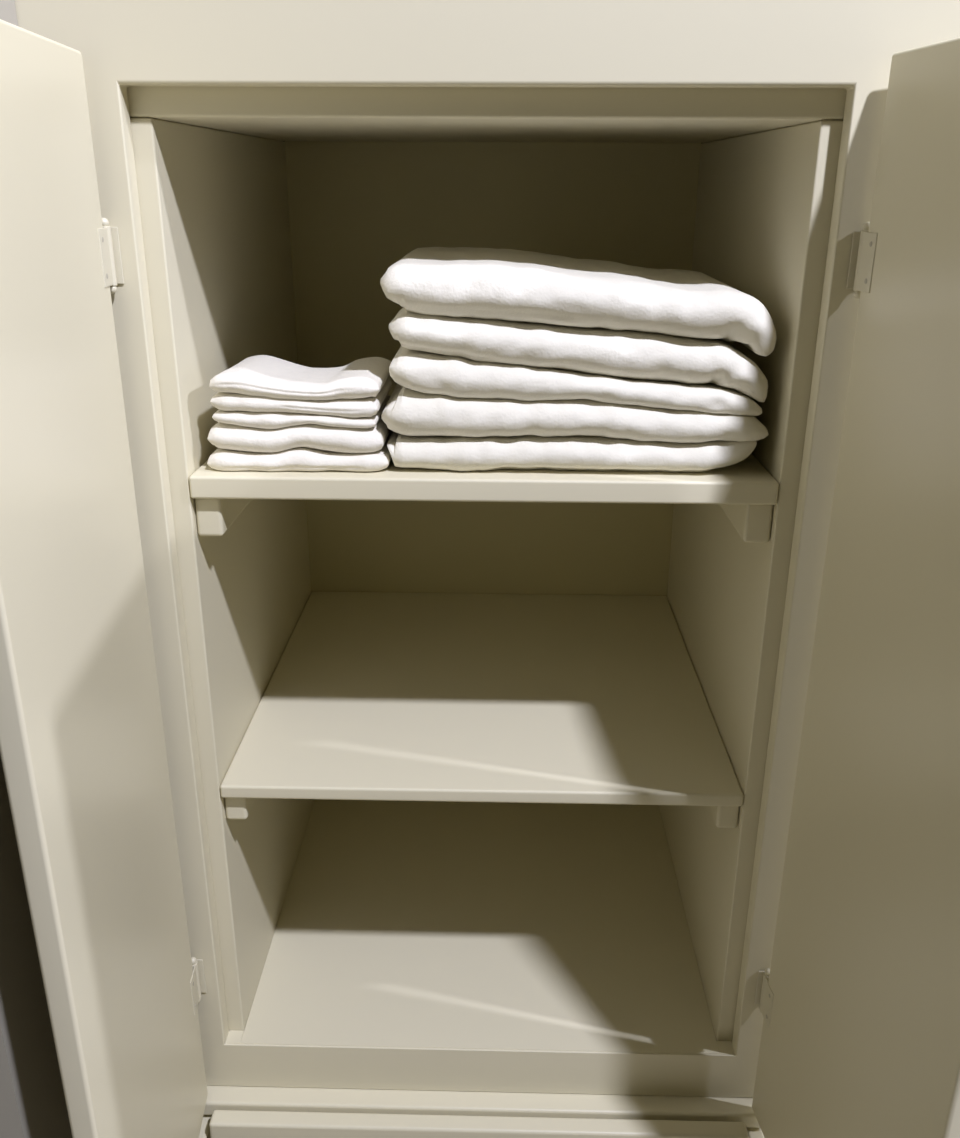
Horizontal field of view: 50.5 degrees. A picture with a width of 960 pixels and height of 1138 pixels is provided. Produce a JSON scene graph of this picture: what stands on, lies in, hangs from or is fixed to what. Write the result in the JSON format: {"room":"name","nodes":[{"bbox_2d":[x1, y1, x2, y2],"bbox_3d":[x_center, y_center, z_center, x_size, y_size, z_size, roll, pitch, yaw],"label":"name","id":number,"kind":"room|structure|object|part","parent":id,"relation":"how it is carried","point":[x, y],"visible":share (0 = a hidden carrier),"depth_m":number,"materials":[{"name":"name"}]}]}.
{"room":"linen closet","nodes":[
{"label":"linen closet","id":0,"kind":"room"},
{"bbox_2d":[0,0,71,1137],"bbox_3d":[-0.991,-0.360,0.722,1.218,2.950,0.299,1,21,1],"label":"wall","id":1,"kind":"structure","parent":0,"point":[32,1098],"depth_m":0.86,"materials":[{"name":"grey paint"}]},
{"bbox_3d":[0.177,1.305,0.579,4.800,0.050,3.500,1,21,1],"label":"floor","id":2,"kind":"structure","parent":0,"visible":0},
{"bbox_2d":[0,0,959,1137],"bbox_3d":[0.004,0.081,1.161,0.920,1.780,0.952,1,21,1],"label":"linen cabinet","id":3,"kind":"object","parent":2,"relation":"on","point":[392,801],"visible":0.96,"depth_m":1.03,"materials":[{"name":"beige wood"}]},
{"bbox_3d":[-0.322,0.166,0.870,0.020,1.127,0.332,-1,21,-4],"label":"door","id":4,"kind":"part","parent":3,"relation":"part of","materials":[{"name":"beige paint"}]},
{"bbox_3d":[-0.365,0.821,1.273,0.077,0.316,0.058,1,21,1],"label":"post","id":5,"kind":"part","parent":3,"relation":"part of","materials":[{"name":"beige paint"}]},
{"bbox_3d":[-0.294,0.005,1.339,0.030,1.066,0.580,1,21,1],"label":"panel","id":6,"kind":"part","parent":3,"relation":"part of","materials":[{"name":"beige paint"}]},
{"bbox_2d":[207,430,392,471],"bbox_3d":[-0.179,-0.132,1.068,0.180,0.022,0.153,1,21,1],"label":"washcloth","id":7,"kind":"object","parent":3,"relation":"on","point":[299,458],"visible":0.52,"depth_m":1.00,"materials":[{"name":"white fabric"}]},
{"bbox_2d":[208,417,389,452],"bbox_3d":[-0.180,-0.151,1.061,0.172,0.030,0.151,1,21,1],"label":"folded towel","id":8,"kind":"object","parent":7,"relation":"on","point":[221,435],"visible":0.52,"depth_m":0.99,"materials":[{"name":"white fabric"}]},
{"bbox_2d":[212,395,389,428],"bbox_3d":[-0.180,-0.168,1.055,0.160,0.019,0.149,1,21,1],"label":"washcloth","id":9,"kind":"object","parent":8,"relation":"on","point":[264,420],"visible":0.42,"depth_m":0.99,"materials":[{"name":"white fabric"}]},
{"bbox_2d":[210,379,391,417],"bbox_3d":[-0.179,-0.181,1.050,0.163,0.024,0.149,1,21,1],"label":"washcloth","id":10,"kind":"object","parent":9,"relation":"on","point":[368,406],"visible":0.52,"depth_m":0.98,"materials":[{"name":"white fabric"}]},
{"bbox_2d":[209,355,390,399],"bbox_3d":[-0.178,-0.199,1.042,0.164,0.026,0.151,1,21,1],"label":"folded towel","id":11,"kind":"object","parent":10,"relation":"on","point":[259,375],"visible":0.99,"depth_m":0.98,"materials":[{"name":"white fabric"}]},
{"bbox_3d":[-0.003,0.727,1.237,0.632,0.171,0.043,1,21,1],"label":"drawer","id":12,"kind":"part","parent":3,"relation":"part of","materials":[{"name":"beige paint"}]},
{"bbox_3d":[0.005,0.478,1.495,0.609,0.020,0.587,1,21,1],"label":"panel","id":13,"kind":"part","parent":3,"relation":"part of","materials":[{"name":"beige paint"}]},
{"bbox_2d":[220,591,743,805],"bbox_3d":[0.007,0.148,1.378,0.573,0.016,0.569,1,21,1],"label":"shelf","id":14,"kind":"object","parent":3,"relation":"attached to","point":[569,697],"depth_m":1.29,"materials":[{"name":"beige paint"}]},
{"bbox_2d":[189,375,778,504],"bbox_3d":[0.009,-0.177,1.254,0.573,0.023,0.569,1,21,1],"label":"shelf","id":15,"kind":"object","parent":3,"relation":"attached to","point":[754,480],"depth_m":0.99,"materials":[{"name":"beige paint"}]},
{"bbox_3d":[0.010,-0.501,1.132,0.633,0.030,0.567,1,21,1],"label":"panel","id":16,"kind":"part","parent":3,"relation":"part of","materials":[{"name":"beige paint"}]},
{"bbox_3d":[0.015,-0.102,1.594,0.574,1.086,0.012,1,21,1],"label":"panel","id":17,"kind":"part","parent":3,"relation":"part of","materials":[{"name":"paint"}]},
{"bbox_2d":[387,431,756,471],"bbox_3d":[0.093,-0.162,1.128,0.363,0.037,0.298,1,21,1],"label":"bath towel","id":18,"kind":"object","parent":3,"relation":"on","point":[455,453],"visible":0.45,"depth_m":0.99,"materials":[{"name":"white fabric"}]},
{"bbox_2d":[381,383,767,442],"bbox_3d":[0.094,-0.194,1.114,0.379,0.048,0.300,1,21,1],"label":"bath towel","id":19,"kind":"object","parent":18,"relation":"on","point":[408,412],"visible":0.48,"depth_m":0.98,"materials":[{"name":"white fabric"}]},
{"bbox_2d":[389,346,761,415],"bbox_3d":[0.096,-0.225,1.104,0.360,0.057,0.296,1,21,1],"label":"bath towel","id":20,"kind":"object","parent":19,"relation":"on","point":[420,371],"visible":0.52,"depth_m":0.97,"materials":[{"name":"white fabric"}]},
{"bbox_2d":[389,307,767,401],"bbox_3d":[0.098,-0.248,1.095,0.366,0.081,0.294,1,21,1],"label":"bath towel","id":21,"kind":"object","parent":20,"relation":"on","point":[631,354],"visible":0.62,"depth_m":0.96,"materials":[{"name":"white fabric"}]},
{"bbox_2d":[380,247,775,355],"bbox_3d":[0.095,-0.291,1.077,0.373,0.082,0.304,1,21,1],"label":"bath towel","id":22,"kind":"object","parent":21,"relation":"on","point":[470,282],"visible":1,"depth_m":0.94,"materials":[{"name":"white fabric"}]},
{"bbox_3d":[0.310,0.012,1.327,0.030,1.066,0.580,1,21,1],"label":"panel","id":23,"kind":"part","parent":3,"relation":"part of","materials":[{"name":"beige paint"}]},
{"bbox_3d":[0.358,0.829,1.259,0.077,0.316,0.058,1,21,1],"label":"post","id":24,"kind":"part","parent":3,"relation":"part of","materials":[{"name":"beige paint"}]},
{"bbox_3d":[0.352,0.173,0.859,0.020,1.127,0.332,-2,21,-5],"label":"door","id":25,"kind":"part","parent":3,"relation":"part of","materials":[{"name":"beige paint"}]}
]}

